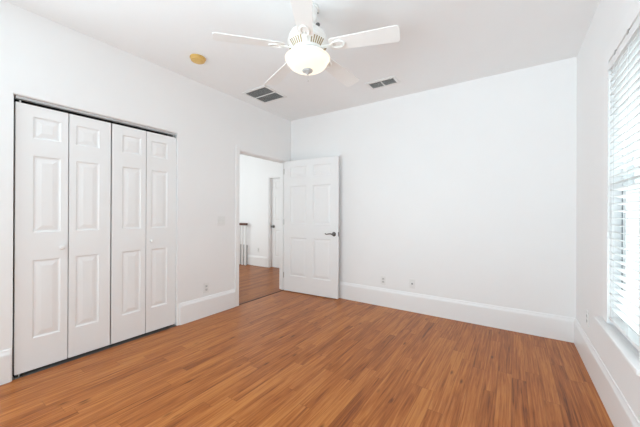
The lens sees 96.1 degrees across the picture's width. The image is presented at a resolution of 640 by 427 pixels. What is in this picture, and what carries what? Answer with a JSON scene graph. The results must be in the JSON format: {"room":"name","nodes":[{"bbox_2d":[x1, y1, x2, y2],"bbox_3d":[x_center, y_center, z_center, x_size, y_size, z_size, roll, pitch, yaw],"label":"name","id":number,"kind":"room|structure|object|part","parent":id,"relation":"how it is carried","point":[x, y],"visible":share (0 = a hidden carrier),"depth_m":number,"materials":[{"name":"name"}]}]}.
{"room":"empty bedroom","nodes":[
{"label":"empty bedroom","id":0,"kind":"room"},
{"bbox_2d":[0,0,290,379],"bbox_3d":[-2.302,-0.134,2.726,0.780,2.913,5.612,0,0,34],"label":"wall","id":1,"kind":"structure","parent":0,"point":[43,59],"depth_m":2.94,"materials":[{"name":"paint"}]},
{"bbox_2d":[12,100,110,378],"bbox_3d":[-2.086,0.186,2.382,0.066,2.072,0.623,0,0,34],"label":"door","id":2,"kind":"structure","parent":1,"relation":"in","point":[62,161],"depth_m":2.34,"materials":[{"name":"white paint"}]},
{"bbox_3d":[-2.186,0.185,2.266,0.030,2.030,0.304,0,0,34],"label":"panel","id":3,"kind":"part","parent":2,"relation":"part of","materials":[{"name":"white paint"}]},
{"bbox_3d":[-2.013,0.186,2.525,0.030,2.030,0.304,0,0,34],"label":"panel","id":4,"kind":"part","parent":2,"relation":"part of","materials":[{"name":"white paint"}]},
{"bbox_2d":[15,95,175,135],"bbox_3d":[-1.929,-0.865,2.646,0.036,0.022,1.216,0,0,34],"label":"door track","id":5,"kind":"object","parent":1,"relation":"attached to","point":[17,97],"visible":1,"depth_m":2.50,"materials":[{"name":"silver metal"}]},
{"bbox_2d":[110,123,175,344],"bbox_3d":[-1.744,0.188,2.894,0.066,2.072,0.623,0,0,34],"label":"door","id":6,"kind":"structure","parent":5,"relation":"hanging from","point":[143,163],"depth_m":2.86,"materials":[{"name":"white paint"}]},
{"bbox_3d":[-1.848,0.187,2.772,0.030,2.030,0.304,0,0,34],"label":"panel","id":7,"kind":"part","parent":6,"relation":"part of","materials":[{"name":"white paint"}]},
{"bbox_3d":[-1.675,0.188,3.030,0.030,2.030,0.304,0,0,34],"label":"panel","id":8,"kind":"part","parent":6,"relation":"part of","materials":[{"name":"white paint"}]},
{"bbox_2d":[0,289,234,384],"bbox_3d":[-2.294,1.104,2.028,0.017,0.236,4.227,0,0,34],"label":"baseboard","id":9,"kind":"structure","parent":1,"relation":"attached to","point":[189,311],"depth_m":3.31,"materials":[{"name":"white paint"}]},
{"bbox_2d":[203,282,208,292],"bbox_3d":[-1.357,0.887,3.434,0.008,0.116,0.072,0,0,34],"label":"power outlet","id":10,"kind":"object","parent":1,"relation":"attached to","point":[205,285],"visible":1,"depth_m":3.43,"materials":[{"name":"white plastic"}]},
{"bbox_2d":[217,216,224,225],"bbox_3d":[-1.234,0.095,3.606,0.017,0.116,0.116,0,0,34],"label":"light switch","id":11,"kind":"object","parent":1,"relation":"attached to","point":[220,219],"visible":1,"depth_m":3.61,"materials":[{"name":"white plastic"}]},
{"bbox_2d":[235,145,288,306],"bbox_3d":[-0.869,0.163,4.277,0.152,2.133,1.083,0,0,34],"label":"trim","id":12,"kind":"structure","parent":1,"relation":"attached to","point":[239,150],"depth_m":4.05,"materials":[{"name":"white paint"}]},
{"bbox_2d":[283,156,338,298],"bbox_3d":[-0.161,0.198,4.352,0.966,2.045,0.136,0,0,30],"label":"door","id":13,"kind":"structure","parent":1,"relation":"in","point":[311,186],"depth_m":4.33,"materials":[{"name":"white paint"}]},
{"bbox_2d":[240,244,246,264],"bbox_3d":[-2.630,0.991,7.514,2.080,0.474,0.044,0,0,34],"label":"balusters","id":14,"kind":"structure","parent":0,"point":[240,244],"depth_m":6.97,"materials":[{"name":"white paint"}]},
{"bbox_2d":[239,154,279,263],"bbox_3d":[-1.681,-0.149,6.983,4.241,2.753,0.120,0,0,34],"label":"wall","id":15,"kind":"structure","parent":0,"point":[254,171],"depth_m":6.82,"materials":[{"name":"paint"}]},
{"bbox_2d":[248,255,266,266],"bbox_3d":[-0.847,1.113,6.339,2.131,0.236,0.017,0,0,34],"label":"baseboard","id":16,"kind":"structure","parent":15,"relation":"attached to","point":[254,260],"depth_m":6.74,"materials":[{"name":"white paint"}]},
{"bbox_2d":[267,174,279,266],"bbox_3d":[-0.795,0.179,6.380,0.925,2.105,0.136,0,0,34],"label":"trim","id":17,"kind":"structure","parent":15,"relation":"attached to","point":[269,177],"depth_m":6.57,"materials":[{"name":"white paint"}]},
{"bbox_2d":[271,178,279,267],"bbox_3d":[-0.792,0.215,6.385,0.773,2.020,0.106,0,0,34],"label":"door","id":18,"kind":"structure","parent":15,"relation":"in","point":[275,226],"depth_m":6.55,"materials":[{"name":"white paint"}]},
{"bbox_2d":[239,290,282,304],"bbox_3d":[-0.841,1.231,4.254,0.018,0.009,0.939,0,0,34],"label":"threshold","id":19,"kind":"structure","parent":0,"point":[281,290],"depth_m":4.17,"materials":[{"name":"brown wood"}]},
{"bbox_2d":[5,0,599,120],"bbox_3d":[-0.496,-1.574,1.523,3.790,0.100,5.612,0,0,34],"label":"ceiling","id":20,"kind":"structure","parent":0,"point":[442,43],"depth_m":2.47,"materials":[{"name":"paint"}]},
{"bbox_2d":[190,54,205,63],"bbox_3d":[-1.198,-1.505,2.823,0.146,0.042,0.146,0,0,34],"label":"smoke detector","id":21,"kind":"object","parent":20,"relation":"attached to","point":[195,58],"visible":1,"depth_m":2.79,"materials":[{"name":"plastic"}]},
{"bbox_2d":[242,85,286,103],"bbox_3d":[-0.707,-1.518,3.693,0.405,0.010,0.410,0,0,34],"label":"ceiling vent","id":22,"kind":"object","parent":20,"relation":"in","point":[264,94],"visible":1,"depth_m":3.68,"materials":[{"name":"white plastic"}]},
{"bbox_2d":[212,0,399,86],"bbox_3d":[-0.062,-1.249,2.163,1.286,0.544,1.252,0,0,34],"label":"ceiling fan","id":23,"kind":"object","parent":20,"relation":"hanging from","point":[307,42],"visible":1,"depth_m":2.03,"materials":[{"name":"white metal"}]},
{"bbox_3d":[-0.494,-1.213,2.023,0.487,0.006,0.140,-2,12,-16],"label":"blade","id":24,"kind":"part","parent":23,"relation":"part of","materials":[{"name":"white wood"}]},
{"bbox_3d":[-0.327,-1.212,2.485,0.140,0.006,0.487,-14,6,-34],"label":"blade","id":25,"kind":"part","parent":23,"relation":"part of","materials":[{"name":"white wood"}]},
{"bbox_3d":[-0.106,-1.211,1.721,0.140,0.006,0.487,12,2,1],"label":"blade","id":26,"kind":"part","parent":23,"relation":"part of","materials":[{"name":"white wood"}]},
{"bbox_3d":[-0.093,-1.108,2.139,0.335,0.091,0.335,0,0,34],"label":"lamp shade","id":27,"kind":"part","parent":23,"relation":"part of","materials":[{"name":"white glass"}]},
{"bbox_3d":[0.164,-1.209,2.469,0.140,0.006,0.487,-14,-11,37],"label":"blade","id":28,"kind":"part","parent":23,"relation":"part of","materials":[{"name":"white wood"}]},
{"bbox_3d":[0.301,-1.209,1.997,0.487,0.006,0.140,3,-11,20],"label":"blade","id":29,"kind":"part","parent":23,"relation":"part of","materials":[{"name":"white wood"}]},
{"bbox_2d":[365,76,399,89],"bbox_3d":[0.729,-1.512,3.343,0.350,0.010,0.198,0,0,34],"label":"ceiling vent","id":30,"kind":"object","parent":20,"relation":"in","point":[392,80],"visible":1,"depth_m":3.34,"materials":[{"name":"white plastic"}]},
{"bbox_2d":[0,264,613,426],"bbox_3d":[-1.685,1.275,3.576,8.031,0.100,7.720,0,0,34],"label":"floor","id":31,"kind":"structure","parent":0,"point":[284,358],"depth_m":2.17,"materials":[{"name":"laminate"}]},
{"bbox_2d":[239,223,247,264],"bbox_3d":[-2.501,0.725,7.324,1.846,1.000,0.064,0,0,34],"label":"stair railing","id":32,"kind":"object","parent":31,"relation":"on","point":[242,224],"visible":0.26,"depth_m":6.88,"materials":[{"name":"white paint"}]},
{"bbox_3d":[-1.771,0.755,6.836,0.036,0.945,0.036,0,0,34],"label":"newel post","id":33,"kind":"part","parent":32,"relation":"part of","materials":[{"name":"white paint"}]},
{"bbox_2d":[291,57,576,317],"bbox_3d":[1.024,-0.139,3.805,3.550,2.753,0.120,0,0,34],"label":"wall","id":34,"kind":"structure","parent":0,"point":[465,191],"depth_m":3.29,"materials":[{"name":"paint"}]},
{"bbox_2d":[381,276,385,284],"bbox_3d":[0.845,0.891,3.844,0.072,0.116,0.008,0,0,34],"label":"power outlet","id":35,"kind":"object","parent":34,"relation":"attached to","point":[383,278],"visible":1,"depth_m":3.84,"materials":[{"name":"white plastic"}]},
{"bbox_2d":[409,279,414,288],"bbox_3d":[1.160,0.886,3.627,0.072,0.116,0.018,0,0,34],"label":"outlet","id":36,"kind":"object","parent":34,"relation":"attached to","point":[411,281],"visible":1,"depth_m":3.63,"materials":[{"name":"white plastic"}]},
{"bbox_2d":[339,282,574,342],"bbox_3d":[0.981,1.119,3.747,3.550,0.236,0.017,0,0,34],"label":"baseboard","id":37,"kind":"structure","parent":34,"relation":"attached to","point":[557,327],"depth_m":3.27,"materials":[{"name":"white paint"}]},
{"bbox_2d":[576,0,639,421],"bbox_3d":[1.023,-0.142,0.502,0.120,2.753,5.612,0,0,34],"label":"wall","id":38,"kind":"structure","parent":0,"point":[608,16],"depth_m":2.11,"materials":[{"name":"paint"}]},
{"bbox_2d":[586,310,588,326],"bbox_3d":[2.169,0.851,2.336,0.008,0.116,0.072,0,0,34],"label":"power outlet","id":39,"kind":"object","parent":38,"relation":"attached to","point":[587,312],"visible":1,"depth_m":2.32,"materials":[{"name":"white plastic"}]},
{"bbox_2d":[574,318,639,426],"bbox_3d":[0.960,1.117,0.538,0.017,0.236,5.368,0,0,34],"label":"baseboard","id":40,"kind":"structure","parent":38,"relation":"attached to","point":[620,413],"depth_m":1.85,"materials":[{"name":"white paint"}]},
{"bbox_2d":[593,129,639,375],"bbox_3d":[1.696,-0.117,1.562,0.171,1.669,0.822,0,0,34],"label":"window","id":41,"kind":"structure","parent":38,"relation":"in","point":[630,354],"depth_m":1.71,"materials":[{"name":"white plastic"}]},
{"bbox_3d":[1.664,0.702,1.581,0.104,0.031,0.822,0,0,34],"label":"sill","id":42,"kind":"part","parent":41,"relation":"part of","materials":[{"name":"white paint"}]},
{"bbox_2d":[606,14,639,350],"bbox_3d":[1.672,-0.146,1.563,0.069,1.610,0.547,0,0,34],"label":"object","id":43,"kind":"object","parent":41,"relation":"attached to","point":[625,61],"visible":1,"depth_m":1.57,"materials":[{"name":"white plastic"}]},
{"bbox_3d":[1.773,-0.123,1.702,0.056,1.541,0.003,0,0,34],"label":"ladder cord","id":44,"kind":"part","parent":43,"relation":"part of","materials":[{"name":"white fabric"}]},
{"bbox_3d":[1.674,0.650,1.559,0.050,0.018,0.539,0,0,34],"label":"rail","id":45,"kind":"part","parent":43,"relation":"part of","materials":[{"name":"white"}]},
{"bbox_3d":[1.632,-0.123,1.491,0.056,1.541,0.003,0,0,34],"label":"ladder cord","id":46,"kind":"part","parent":43,"relation":"part of","materials":[{"name":"white fabric"}]},
{"bbox_3d":[1.732,-0.132,1.523,0.067,1.639,0.547,0,0,34],"label":"frame","id":47,"kind":"part","parent":41,"relation":"part of","materials":[{"name":"white plastic"}]},
{"bbox_3d":[1.716,0.247,1.533,0.024,0.818,0.502,0,0,34],"label":"sash","id":48,"kind":"part","parent":41,"relation":"part of","materials":[{"name":"white plastic"}]},
{"bbox_3d":[1.749,-0.523,1.513,0.024,0.794,0.502,0,0,34],"label":"sash","id":49,"kind":"part","parent":41,"relation":"part of","materials":[{"name":"white plastic"}]},
{"bbox_2d":[603,0,639,359],"bbox_3d":[1.657,-0.182,1.573,0.017,1.739,0.747,0,0,34],"label":"trim","id":50,"kind":"structure","parent":38,"relation":"attached to","point":[633,12],"depth_m":1.80,"materials":[{"name":"white paint"}]}
]}

